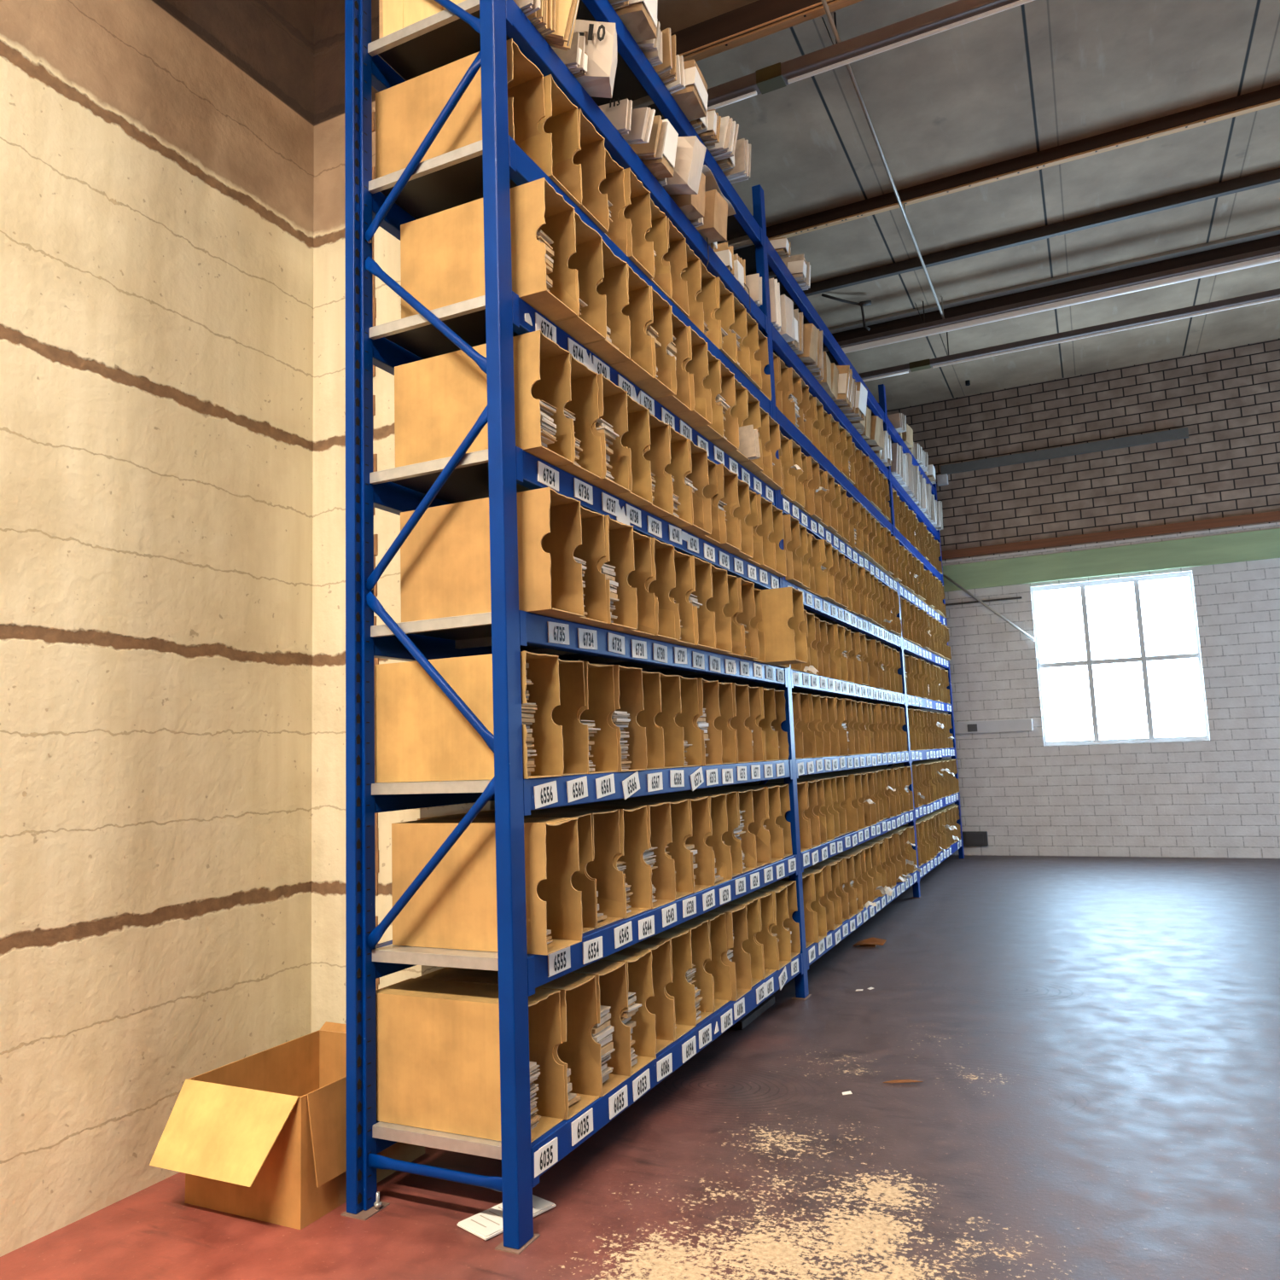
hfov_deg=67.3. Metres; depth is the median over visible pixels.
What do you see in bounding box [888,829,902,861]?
file box
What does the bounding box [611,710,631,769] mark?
paper stack
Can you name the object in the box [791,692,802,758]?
file box
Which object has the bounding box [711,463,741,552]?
file box
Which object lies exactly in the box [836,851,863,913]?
file box
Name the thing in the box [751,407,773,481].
file box
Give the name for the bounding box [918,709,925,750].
file box
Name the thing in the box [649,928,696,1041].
file box
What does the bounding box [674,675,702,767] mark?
file box
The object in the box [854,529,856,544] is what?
paper stack
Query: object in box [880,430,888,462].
bundle
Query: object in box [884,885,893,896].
loose paper
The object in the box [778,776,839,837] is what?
file box
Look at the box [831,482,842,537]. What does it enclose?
file box
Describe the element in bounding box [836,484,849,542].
file box
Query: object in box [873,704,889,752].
file box
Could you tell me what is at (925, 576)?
file box
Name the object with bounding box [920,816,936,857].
file box
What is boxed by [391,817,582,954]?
file box
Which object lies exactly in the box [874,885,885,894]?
loose paper
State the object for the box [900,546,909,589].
file box
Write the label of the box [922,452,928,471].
bundle
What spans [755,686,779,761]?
file box
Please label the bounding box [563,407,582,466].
paper stack
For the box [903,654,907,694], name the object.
file box
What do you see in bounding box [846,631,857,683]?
file box
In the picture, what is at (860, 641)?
file box
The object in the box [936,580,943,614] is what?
file box
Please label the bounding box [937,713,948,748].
file box
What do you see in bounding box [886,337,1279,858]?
wall
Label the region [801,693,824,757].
file box
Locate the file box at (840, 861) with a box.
[820,858,846,924]
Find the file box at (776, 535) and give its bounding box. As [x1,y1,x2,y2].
[762,502,786,577]
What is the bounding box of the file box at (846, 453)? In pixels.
[841,429,855,484]
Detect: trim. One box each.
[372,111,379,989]
[940,427,1188,474]
[941,511,1279,559]
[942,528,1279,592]
[945,596,1021,605]
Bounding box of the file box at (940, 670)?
[938,669,943,702]
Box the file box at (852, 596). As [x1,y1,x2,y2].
[844,558,858,614]
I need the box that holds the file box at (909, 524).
[906,508,913,545]
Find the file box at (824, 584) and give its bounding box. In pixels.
[814,539,835,601]
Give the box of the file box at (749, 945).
[724,897,763,987]
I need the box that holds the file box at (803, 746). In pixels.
[793,692,812,758]
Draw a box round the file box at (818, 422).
[811,396,826,458]
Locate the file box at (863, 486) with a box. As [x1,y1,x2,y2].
[857,450,869,500]
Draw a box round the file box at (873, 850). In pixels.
[857,843,878,900]
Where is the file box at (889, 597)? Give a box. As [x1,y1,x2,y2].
[882,585,895,632]
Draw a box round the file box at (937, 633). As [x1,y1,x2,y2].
[933,618,941,655]
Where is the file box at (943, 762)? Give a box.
[912,760,948,797]
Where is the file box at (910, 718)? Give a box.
[907,709,913,750]
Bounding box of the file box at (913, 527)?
[909,510,919,550]
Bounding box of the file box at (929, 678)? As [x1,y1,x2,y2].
[927,664,930,698]
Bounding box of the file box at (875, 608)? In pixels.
[866,573,877,622]
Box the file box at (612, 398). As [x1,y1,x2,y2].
[586,373,632,494]
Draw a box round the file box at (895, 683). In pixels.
[889,647,899,692]
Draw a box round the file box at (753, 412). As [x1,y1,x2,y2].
[738,389,763,472]
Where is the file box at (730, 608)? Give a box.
[720,574,742,657]
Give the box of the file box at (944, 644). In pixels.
[939,623,945,657]
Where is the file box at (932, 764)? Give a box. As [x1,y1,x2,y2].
[902,762,936,801]
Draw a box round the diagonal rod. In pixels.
[942,574,1035,641]
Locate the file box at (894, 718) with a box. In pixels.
[887,705,901,751]
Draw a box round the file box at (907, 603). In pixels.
[901,599,913,641]
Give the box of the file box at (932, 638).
[928,614,934,651]
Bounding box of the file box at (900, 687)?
[894,650,902,693]
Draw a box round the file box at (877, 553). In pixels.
[872,518,883,568]
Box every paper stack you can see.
[521,663,537,775]
[529,1061,541,1129]
[535,229,553,291]
[539,400,557,448]
[546,929,552,943]
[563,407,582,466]
[566,1068,580,1106]
[573,556,587,617]
[578,297,587,315]
[580,720,600,771]
[591,1005,614,1082]
[595,418,619,482]
[596,890,606,921]
[599,192,612,239]
[600,564,619,622]
[605,325,619,349]
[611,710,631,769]
[616,861,633,913]
[620,991,641,1066]
[643,847,657,902]
[645,325,661,378]
[651,472,655,500]
[665,471,680,517]
[666,335,676,360]
[683,740,692,765]
[684,477,697,524]
[685,844,697,878]
[685,964,702,1020]
[688,593,702,608]
[697,708,709,756]
[703,311,709,335]
[714,861,723,883]
[715,394,730,439]
[718,500,727,521]
[721,327,727,349]
[727,933,733,961]
[729,329,741,365]
[733,810,745,868]
[738,623,748,654]
[788,394,800,427]
[841,651,847,658]
[841,722,849,741]
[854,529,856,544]
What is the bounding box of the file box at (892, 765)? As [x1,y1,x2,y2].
[870,765,913,782]
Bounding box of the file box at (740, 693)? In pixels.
[727,682,753,762]
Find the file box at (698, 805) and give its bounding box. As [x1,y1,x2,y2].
[612,796,713,893]
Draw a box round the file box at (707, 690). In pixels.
[692,678,722,765]
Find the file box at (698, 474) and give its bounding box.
[679,438,711,535]
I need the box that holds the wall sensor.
[936,473,948,486]
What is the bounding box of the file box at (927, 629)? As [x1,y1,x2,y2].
[925,613,930,651]
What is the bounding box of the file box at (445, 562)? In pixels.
[400,487,584,622]
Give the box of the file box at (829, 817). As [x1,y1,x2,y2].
[771,777,834,841]
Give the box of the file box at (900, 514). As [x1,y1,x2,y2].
[897,500,902,529]
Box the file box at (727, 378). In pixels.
[709,360,738,452]
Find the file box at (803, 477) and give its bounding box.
[797,452,810,515]
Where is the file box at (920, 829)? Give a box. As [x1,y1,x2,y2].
[915,820,924,865]
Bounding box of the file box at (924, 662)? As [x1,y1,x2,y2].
[919,662,927,698]
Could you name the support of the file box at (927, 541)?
on the shelving rack
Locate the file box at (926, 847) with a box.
[916,819,930,863]
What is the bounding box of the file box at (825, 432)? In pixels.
[820,409,831,462]
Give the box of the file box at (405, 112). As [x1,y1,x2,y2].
[375,38,546,218]
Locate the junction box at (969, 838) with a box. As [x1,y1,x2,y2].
[962,831,988,846]
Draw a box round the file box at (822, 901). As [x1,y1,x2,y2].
[803,865,830,932]
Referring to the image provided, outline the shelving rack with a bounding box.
[340,0,965,1254]
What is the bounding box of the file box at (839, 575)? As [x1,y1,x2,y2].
[831,549,848,608]
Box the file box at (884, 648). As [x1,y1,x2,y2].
[878,644,890,691]
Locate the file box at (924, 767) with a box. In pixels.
[884,763,930,804]
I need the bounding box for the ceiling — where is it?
[657,0,1279,410]
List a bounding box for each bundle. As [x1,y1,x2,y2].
[379,0,403,38]
[402,0,420,28]
[420,0,445,20]
[445,0,465,9]
[513,0,540,16]
[526,0,555,36]
[542,0,579,50]
[551,32,585,71]
[570,47,587,77]
[598,98,632,135]
[608,0,628,9]
[622,106,655,144]
[628,115,668,160]
[636,18,660,52]
[642,29,663,66]
[652,28,676,85]
[657,177,667,186]
[665,54,685,93]
[688,110,708,133]
[689,217,703,227]
[698,109,721,147]
[707,116,738,161]
[708,241,717,250]
[713,242,734,275]
[715,155,734,172]
[723,138,750,183]
[733,253,745,290]
[737,424,760,459]
[745,273,762,306]
[768,237,790,258]
[768,277,781,331]
[781,254,806,281]
[786,314,798,349]
[792,308,803,354]
[797,261,810,290]
[802,328,822,372]
[811,352,823,381]
[832,365,852,405]
[837,378,856,415]
[845,381,867,421]
[855,427,864,434]
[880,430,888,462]
[883,435,891,466]
[887,413,906,432]
[890,442,897,474]
[892,445,901,476]
[894,444,902,479]
[897,453,905,483]
[900,453,906,485]
[901,454,908,488]
[902,453,911,489]
[904,454,912,491]
[906,464,914,494]
[911,467,916,500]
[912,442,914,457]
[913,465,919,500]
[913,476,920,503]
[914,442,922,463]
[917,482,920,506]
[918,474,923,508]
[919,450,927,469]
[919,477,927,511]
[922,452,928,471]
[924,483,931,516]
[928,493,934,521]
[930,494,936,524]
[930,497,936,523]
[932,500,938,526]
[934,500,942,527]
[936,500,942,529]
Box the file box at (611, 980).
[569,960,631,1097]
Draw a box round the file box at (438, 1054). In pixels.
[375,977,565,1142]
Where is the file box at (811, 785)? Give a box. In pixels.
[744,779,820,849]
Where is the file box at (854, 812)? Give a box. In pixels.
[804,773,864,831]
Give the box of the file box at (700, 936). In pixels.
[670,919,714,1023]
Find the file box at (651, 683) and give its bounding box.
[636,670,664,769]
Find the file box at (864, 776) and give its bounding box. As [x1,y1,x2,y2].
[810,772,869,828]
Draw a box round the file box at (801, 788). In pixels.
[731,781,809,852]
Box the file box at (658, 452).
[638,409,673,517]
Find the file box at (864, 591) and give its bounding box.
[860,567,873,620]
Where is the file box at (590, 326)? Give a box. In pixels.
[552,209,606,344]
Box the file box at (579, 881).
[417,813,596,939]
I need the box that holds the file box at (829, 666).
[821,622,837,679]
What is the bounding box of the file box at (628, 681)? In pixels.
[607,664,647,771]
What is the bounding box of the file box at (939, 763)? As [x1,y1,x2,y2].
[923,761,943,797]
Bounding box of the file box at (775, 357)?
[773,352,779,384]
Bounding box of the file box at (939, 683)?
[936,668,942,702]
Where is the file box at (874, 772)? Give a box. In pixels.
[824,770,879,822]
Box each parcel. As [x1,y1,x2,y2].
[614,0,657,42]
[641,118,678,179]
[669,171,705,220]
[670,58,708,120]
[695,189,727,243]
[797,323,819,362]
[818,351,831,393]
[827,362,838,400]
[849,418,865,428]
[860,407,871,439]
[864,415,880,445]
[869,415,884,451]
[873,449,881,459]
[901,423,910,444]
[906,427,913,448]
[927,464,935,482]
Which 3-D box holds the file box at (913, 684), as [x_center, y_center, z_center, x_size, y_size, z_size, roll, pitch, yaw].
[2.261,0.355,8.887,0.556,0.365,0.202,-5,-7,25]
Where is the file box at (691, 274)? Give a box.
[680,242,703,333]
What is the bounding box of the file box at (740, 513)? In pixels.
[721,478,753,558]
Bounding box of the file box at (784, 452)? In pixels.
[778,430,792,501]
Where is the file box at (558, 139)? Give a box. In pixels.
[520,74,581,206]
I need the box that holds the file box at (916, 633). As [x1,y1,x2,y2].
[911,605,920,645]
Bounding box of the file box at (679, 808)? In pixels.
[592,798,692,899]
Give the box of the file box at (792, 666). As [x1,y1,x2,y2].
[790,663,799,671]
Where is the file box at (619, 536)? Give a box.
[590,515,637,631]
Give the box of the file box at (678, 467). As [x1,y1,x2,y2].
[651,424,692,527]
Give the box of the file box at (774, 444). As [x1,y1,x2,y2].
[762,415,783,490]
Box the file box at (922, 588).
[917,561,926,600]
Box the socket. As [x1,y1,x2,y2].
[967,723,977,731]
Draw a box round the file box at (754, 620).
[744,588,765,663]
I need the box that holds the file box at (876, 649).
[867,639,884,688]
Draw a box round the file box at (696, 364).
[674,325,712,427]
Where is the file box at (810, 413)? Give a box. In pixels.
[803,392,816,448]
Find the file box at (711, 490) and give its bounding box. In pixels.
[692,459,720,544]
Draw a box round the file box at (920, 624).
[915,609,922,647]
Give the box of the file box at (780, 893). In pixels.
[753,885,791,970]
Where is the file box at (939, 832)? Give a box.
[930,811,943,850]
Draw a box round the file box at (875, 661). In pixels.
[872,644,884,689]
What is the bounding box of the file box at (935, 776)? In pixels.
[896,762,937,800]
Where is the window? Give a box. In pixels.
[1030,571,1209,745]
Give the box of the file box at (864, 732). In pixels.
[858,701,871,754]
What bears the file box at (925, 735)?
on the shelving rack
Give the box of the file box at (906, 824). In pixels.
[901,822,920,866]
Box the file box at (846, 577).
[840,558,850,611]
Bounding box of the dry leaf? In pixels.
[883,1079,923,1082]
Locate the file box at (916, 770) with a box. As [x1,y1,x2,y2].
[877,764,922,807]
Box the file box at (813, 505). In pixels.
[802,456,822,521]
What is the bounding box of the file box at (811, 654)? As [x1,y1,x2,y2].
[806,611,818,674]
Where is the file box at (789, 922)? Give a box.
[767,880,800,959]
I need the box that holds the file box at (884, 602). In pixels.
[879,584,888,630]
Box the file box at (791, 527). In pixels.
[782,513,802,584]
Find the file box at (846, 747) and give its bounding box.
[835,698,855,755]
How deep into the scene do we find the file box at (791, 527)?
5.43 m
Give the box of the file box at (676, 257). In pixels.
[652,217,689,317]
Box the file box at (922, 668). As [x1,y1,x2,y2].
[913,658,927,698]
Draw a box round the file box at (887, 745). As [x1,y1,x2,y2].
[882,704,892,752]
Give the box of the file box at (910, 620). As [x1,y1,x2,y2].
[903,603,915,644]
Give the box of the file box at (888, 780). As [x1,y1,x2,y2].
[843,768,895,818]
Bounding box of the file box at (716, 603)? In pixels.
[698,564,732,653]
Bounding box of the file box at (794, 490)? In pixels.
[780,439,805,508]
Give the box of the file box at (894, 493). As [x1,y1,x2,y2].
[891,486,899,531]
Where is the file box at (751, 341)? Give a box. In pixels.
[742,312,762,389]
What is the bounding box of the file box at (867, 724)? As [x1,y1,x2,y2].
[864,703,873,753]
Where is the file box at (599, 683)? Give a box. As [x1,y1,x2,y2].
[577,661,617,773]
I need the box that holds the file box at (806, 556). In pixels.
[802,531,814,593]
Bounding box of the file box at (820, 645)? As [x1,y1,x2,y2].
[815,619,827,676]
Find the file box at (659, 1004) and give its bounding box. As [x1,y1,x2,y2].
[625,937,674,1054]
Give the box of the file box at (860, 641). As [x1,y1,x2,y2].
[851,632,868,685]
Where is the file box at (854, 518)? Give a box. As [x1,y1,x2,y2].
[847,497,861,552]
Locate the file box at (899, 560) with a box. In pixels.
[896,545,904,586]
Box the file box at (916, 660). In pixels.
[913,658,921,698]
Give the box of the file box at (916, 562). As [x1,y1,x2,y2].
[910,557,921,598]
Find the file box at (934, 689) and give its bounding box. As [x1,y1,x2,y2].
[928,664,938,701]
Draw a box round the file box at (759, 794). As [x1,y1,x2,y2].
[685,787,769,867]
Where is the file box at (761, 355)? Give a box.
[750,328,771,401]
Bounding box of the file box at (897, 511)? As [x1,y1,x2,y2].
[894,494,901,534]
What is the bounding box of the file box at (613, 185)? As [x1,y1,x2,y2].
[599,148,627,255]
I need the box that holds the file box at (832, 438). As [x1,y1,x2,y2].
[826,413,840,471]
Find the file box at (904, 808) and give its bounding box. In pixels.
[857,766,907,812]
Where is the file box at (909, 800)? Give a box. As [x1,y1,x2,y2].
[863,766,913,811]
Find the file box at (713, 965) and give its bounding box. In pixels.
[690,911,732,1012]
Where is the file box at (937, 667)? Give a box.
[934,666,942,701]
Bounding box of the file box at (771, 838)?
[704,785,784,863]
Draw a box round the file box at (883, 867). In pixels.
[868,837,888,888]
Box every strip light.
[706,0,1035,110]
[837,245,1279,353]
[858,288,1279,381]
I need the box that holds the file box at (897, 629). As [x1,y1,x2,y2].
[890,588,901,634]
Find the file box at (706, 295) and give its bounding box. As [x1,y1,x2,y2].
[695,259,719,349]
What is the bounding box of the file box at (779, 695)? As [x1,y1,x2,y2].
[769,690,789,760]
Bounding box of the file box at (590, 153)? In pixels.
[552,108,609,232]
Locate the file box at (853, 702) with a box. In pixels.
[848,700,859,754]
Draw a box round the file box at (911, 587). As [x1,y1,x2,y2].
[905,549,914,592]
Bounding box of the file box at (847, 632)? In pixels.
[841,627,854,682]
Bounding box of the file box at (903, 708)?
[901,708,907,750]
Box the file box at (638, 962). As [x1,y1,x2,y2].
[599,948,656,1076]
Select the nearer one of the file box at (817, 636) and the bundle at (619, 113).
the bundle at (619, 113)
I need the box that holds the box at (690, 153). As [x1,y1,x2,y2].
[662,135,706,194]
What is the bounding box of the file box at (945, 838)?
[932,810,949,849]
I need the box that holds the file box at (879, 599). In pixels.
[875,581,884,628]
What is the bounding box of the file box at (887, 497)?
[885,482,891,523]
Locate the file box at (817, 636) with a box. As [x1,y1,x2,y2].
[811,616,823,676]
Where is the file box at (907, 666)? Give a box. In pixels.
[904,654,912,695]
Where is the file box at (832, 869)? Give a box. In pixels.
[814,861,842,930]
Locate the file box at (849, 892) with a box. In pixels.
[828,855,855,919]
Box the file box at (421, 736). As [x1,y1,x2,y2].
[374,651,564,782]
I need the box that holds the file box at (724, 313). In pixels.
[710,277,736,363]
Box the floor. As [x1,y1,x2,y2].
[0,855,1279,1279]
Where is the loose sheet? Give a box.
[702,164,735,215]
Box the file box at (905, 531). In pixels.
[900,501,911,542]
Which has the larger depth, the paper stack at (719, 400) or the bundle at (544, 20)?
the paper stack at (719, 400)
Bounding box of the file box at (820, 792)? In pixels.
[757,779,826,844]
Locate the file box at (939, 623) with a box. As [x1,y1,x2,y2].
[936,622,943,657]
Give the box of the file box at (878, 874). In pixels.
[863,840,887,896]
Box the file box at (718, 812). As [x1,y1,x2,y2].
[632,793,732,885]
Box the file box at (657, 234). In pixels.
[645,197,672,299]
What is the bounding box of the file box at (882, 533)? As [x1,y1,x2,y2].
[877,525,887,571]
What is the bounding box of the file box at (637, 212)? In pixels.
[617,167,654,279]
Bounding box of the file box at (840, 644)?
[829,623,848,681]
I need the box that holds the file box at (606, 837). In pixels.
[459,808,623,929]
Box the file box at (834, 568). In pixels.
[828,546,840,605]
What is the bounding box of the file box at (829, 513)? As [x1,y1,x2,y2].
[820,471,837,532]
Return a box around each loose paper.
[790,464,802,470]
[802,665,818,674]
[815,486,826,492]
[864,798,874,803]
[864,901,876,909]
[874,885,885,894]
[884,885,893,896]
[886,785,896,791]
[896,875,907,882]
[901,874,912,878]
[905,859,913,865]
[913,864,921,872]
[936,721,943,728]
[948,825,956,830]
[952,835,959,841]
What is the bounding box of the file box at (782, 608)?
[756,586,808,665]
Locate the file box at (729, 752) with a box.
[713,682,736,763]
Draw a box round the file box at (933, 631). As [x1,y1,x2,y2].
[929,616,938,653]
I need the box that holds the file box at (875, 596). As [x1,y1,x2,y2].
[871,576,881,625]
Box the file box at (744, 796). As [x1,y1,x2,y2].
[671,789,756,873]
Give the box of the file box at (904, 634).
[899,596,907,639]
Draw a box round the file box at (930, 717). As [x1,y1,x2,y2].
[925,711,936,749]
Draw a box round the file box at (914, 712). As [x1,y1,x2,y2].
[909,709,920,750]
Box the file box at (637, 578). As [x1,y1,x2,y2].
[617,530,656,636]
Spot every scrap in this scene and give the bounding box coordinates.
[842,1090,852,1094]
[853,936,886,947]
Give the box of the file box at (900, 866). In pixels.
[884,832,907,882]
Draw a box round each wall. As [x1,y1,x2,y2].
[0,0,494,1256]
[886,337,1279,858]
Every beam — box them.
[670,0,863,61]
[766,84,1279,238]
[802,167,1279,296]
[828,226,1279,333]
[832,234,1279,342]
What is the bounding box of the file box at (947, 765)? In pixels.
[930,760,952,796]
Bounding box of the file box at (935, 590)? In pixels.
[930,576,940,611]
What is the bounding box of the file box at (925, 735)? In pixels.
[920,710,930,749]
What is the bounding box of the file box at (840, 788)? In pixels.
[798,775,847,836]
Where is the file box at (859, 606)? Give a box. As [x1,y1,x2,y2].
[852,563,866,617]
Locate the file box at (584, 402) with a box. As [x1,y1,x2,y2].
[546,353,602,481]
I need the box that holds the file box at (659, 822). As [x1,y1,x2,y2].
[565,802,675,909]
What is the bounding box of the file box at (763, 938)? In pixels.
[739,891,777,979]
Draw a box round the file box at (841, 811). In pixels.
[798,774,853,833]
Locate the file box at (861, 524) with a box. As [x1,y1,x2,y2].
[855,502,868,556]
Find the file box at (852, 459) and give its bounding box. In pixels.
[849,441,857,488]
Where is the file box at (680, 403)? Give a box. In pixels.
[653,313,691,413]
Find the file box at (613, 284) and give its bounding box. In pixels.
[582,238,630,364]
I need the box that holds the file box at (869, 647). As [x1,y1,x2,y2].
[862,637,874,687]
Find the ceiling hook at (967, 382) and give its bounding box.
[965,379,970,385]
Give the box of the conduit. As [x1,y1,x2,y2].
[820,0,944,319]
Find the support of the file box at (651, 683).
on the shelving rack
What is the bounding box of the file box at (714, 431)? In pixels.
[692,349,723,440]
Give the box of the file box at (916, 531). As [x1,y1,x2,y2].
[914,517,919,552]
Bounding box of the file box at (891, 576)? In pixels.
[888,550,894,578]
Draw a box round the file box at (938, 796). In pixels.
[912,761,942,799]
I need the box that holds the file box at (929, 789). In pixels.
[893,762,934,802]
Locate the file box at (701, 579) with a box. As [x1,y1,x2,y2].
[684,555,715,650]
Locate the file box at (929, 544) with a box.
[925,529,932,562]
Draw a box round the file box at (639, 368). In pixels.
[606,263,653,383]
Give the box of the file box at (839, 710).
[831,697,844,756]
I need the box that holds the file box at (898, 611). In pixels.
[891,594,901,636]
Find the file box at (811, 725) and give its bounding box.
[808,696,830,756]
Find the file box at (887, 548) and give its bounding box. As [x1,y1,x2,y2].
[878,527,894,575]
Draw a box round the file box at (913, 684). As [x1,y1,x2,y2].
[907,655,918,697]
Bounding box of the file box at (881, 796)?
[837,769,887,819]
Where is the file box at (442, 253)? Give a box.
[400,177,579,322]
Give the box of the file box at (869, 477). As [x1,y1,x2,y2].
[863,456,876,506]
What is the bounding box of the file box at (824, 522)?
[815,468,827,527]
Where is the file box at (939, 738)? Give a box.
[931,712,942,748]
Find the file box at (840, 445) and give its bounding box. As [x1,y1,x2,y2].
[832,421,848,478]
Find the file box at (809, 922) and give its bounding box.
[778,873,814,948]
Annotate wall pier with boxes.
[310,0,490,1033]
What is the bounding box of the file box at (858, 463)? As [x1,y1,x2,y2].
[853,444,861,488]
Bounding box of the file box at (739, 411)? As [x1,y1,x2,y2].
[724,378,750,462]
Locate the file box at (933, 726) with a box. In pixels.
[930,712,936,748]
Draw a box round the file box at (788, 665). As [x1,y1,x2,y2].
[774,663,790,668]
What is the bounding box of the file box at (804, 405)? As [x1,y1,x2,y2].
[797,377,812,442]
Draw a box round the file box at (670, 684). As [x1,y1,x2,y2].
[654,672,684,767]
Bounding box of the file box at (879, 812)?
[831,770,883,821]
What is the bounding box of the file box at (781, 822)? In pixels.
[718,784,792,857]
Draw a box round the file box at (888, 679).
[885,646,894,692]
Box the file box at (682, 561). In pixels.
[657,549,695,645]
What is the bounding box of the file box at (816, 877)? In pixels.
[802,869,826,942]
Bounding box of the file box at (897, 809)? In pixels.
[859,767,901,814]
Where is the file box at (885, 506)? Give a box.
[880,473,890,520]
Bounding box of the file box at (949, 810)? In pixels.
[940,808,953,844]
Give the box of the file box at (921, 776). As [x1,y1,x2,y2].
[884,763,924,805]
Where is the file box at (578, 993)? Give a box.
[416,966,601,1119]
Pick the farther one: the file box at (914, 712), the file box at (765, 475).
the file box at (914, 712)
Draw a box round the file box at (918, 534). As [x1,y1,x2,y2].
[915,520,922,554]
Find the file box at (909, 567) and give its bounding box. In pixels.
[906,556,916,595]
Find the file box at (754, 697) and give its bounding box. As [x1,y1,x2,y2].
[744,686,763,762]
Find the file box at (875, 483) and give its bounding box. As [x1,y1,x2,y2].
[871,463,881,511]
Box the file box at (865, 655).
[861,637,868,686]
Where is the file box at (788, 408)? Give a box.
[781,366,804,434]
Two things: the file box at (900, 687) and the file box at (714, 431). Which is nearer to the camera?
the file box at (714, 431)
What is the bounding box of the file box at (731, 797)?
[651,791,743,878]
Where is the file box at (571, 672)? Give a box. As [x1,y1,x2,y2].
[551,658,588,775]
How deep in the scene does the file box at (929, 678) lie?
9.76 m
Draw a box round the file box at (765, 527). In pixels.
[749,494,775,571]
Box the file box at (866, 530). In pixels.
[862,508,873,560]
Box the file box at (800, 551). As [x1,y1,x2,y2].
[795,523,809,589]
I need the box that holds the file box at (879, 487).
[876,471,884,516]
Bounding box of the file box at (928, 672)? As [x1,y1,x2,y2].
[922,662,931,699]
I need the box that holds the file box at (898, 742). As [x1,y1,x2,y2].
[895,706,906,751]
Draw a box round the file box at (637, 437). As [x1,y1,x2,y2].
[606,394,652,506]
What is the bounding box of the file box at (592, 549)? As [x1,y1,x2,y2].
[558,506,607,625]
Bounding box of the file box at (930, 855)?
[917,817,934,861]
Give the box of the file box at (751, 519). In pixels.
[743,489,761,565]
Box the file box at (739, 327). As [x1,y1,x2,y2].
[727,293,750,377]
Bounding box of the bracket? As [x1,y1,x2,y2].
[821,293,871,331]
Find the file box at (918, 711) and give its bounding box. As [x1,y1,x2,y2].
[914,709,923,750]
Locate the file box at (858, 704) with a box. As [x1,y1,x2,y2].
[853,701,865,754]
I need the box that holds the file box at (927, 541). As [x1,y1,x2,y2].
[925,529,930,561]
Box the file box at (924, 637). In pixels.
[918,609,929,649]
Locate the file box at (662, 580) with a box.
[636,537,680,641]
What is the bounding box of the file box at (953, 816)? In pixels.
[942,806,957,843]
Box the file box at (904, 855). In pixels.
[894,827,910,875]
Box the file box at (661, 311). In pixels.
[633,285,676,399]
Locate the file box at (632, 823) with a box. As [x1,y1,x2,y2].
[490,805,651,918]
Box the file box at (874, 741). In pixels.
[867,703,878,753]
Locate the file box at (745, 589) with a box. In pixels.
[731,577,759,659]
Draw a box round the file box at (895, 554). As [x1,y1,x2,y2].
[889,535,901,581]
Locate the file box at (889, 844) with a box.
[874,836,896,889]
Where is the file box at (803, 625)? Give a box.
[792,609,810,673]
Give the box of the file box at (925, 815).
[923,814,936,854]
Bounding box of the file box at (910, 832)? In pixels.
[897,826,917,872]
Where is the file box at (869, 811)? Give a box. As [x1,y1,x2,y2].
[817,771,877,826]
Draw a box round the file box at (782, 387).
[774,356,790,413]
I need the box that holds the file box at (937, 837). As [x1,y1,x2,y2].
[926,813,941,853]
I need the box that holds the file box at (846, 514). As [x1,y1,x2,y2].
[843,496,851,547]
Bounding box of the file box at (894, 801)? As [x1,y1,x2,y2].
[850,768,901,816]
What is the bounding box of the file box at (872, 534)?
[867,514,878,564]
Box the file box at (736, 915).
[708,904,751,1000]
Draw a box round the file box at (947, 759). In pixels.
[919,759,952,794]
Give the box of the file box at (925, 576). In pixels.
[922,569,927,605]
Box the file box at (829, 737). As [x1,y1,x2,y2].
[816,696,837,756]
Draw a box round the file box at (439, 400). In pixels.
[394,330,575,467]
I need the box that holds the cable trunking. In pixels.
[948,718,1033,733]
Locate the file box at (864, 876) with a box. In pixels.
[849,845,873,901]
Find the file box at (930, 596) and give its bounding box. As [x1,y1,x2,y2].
[925,570,935,607]
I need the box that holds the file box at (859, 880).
[843,849,867,907]
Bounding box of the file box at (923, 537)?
[919,522,929,559]
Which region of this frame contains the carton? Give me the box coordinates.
[149,1021,424,1229]
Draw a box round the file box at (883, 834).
[878,833,896,882]
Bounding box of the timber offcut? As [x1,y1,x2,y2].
[729,995,774,1029]
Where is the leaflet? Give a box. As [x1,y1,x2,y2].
[457,1194,555,1240]
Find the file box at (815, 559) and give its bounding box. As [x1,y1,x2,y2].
[807,534,822,597]

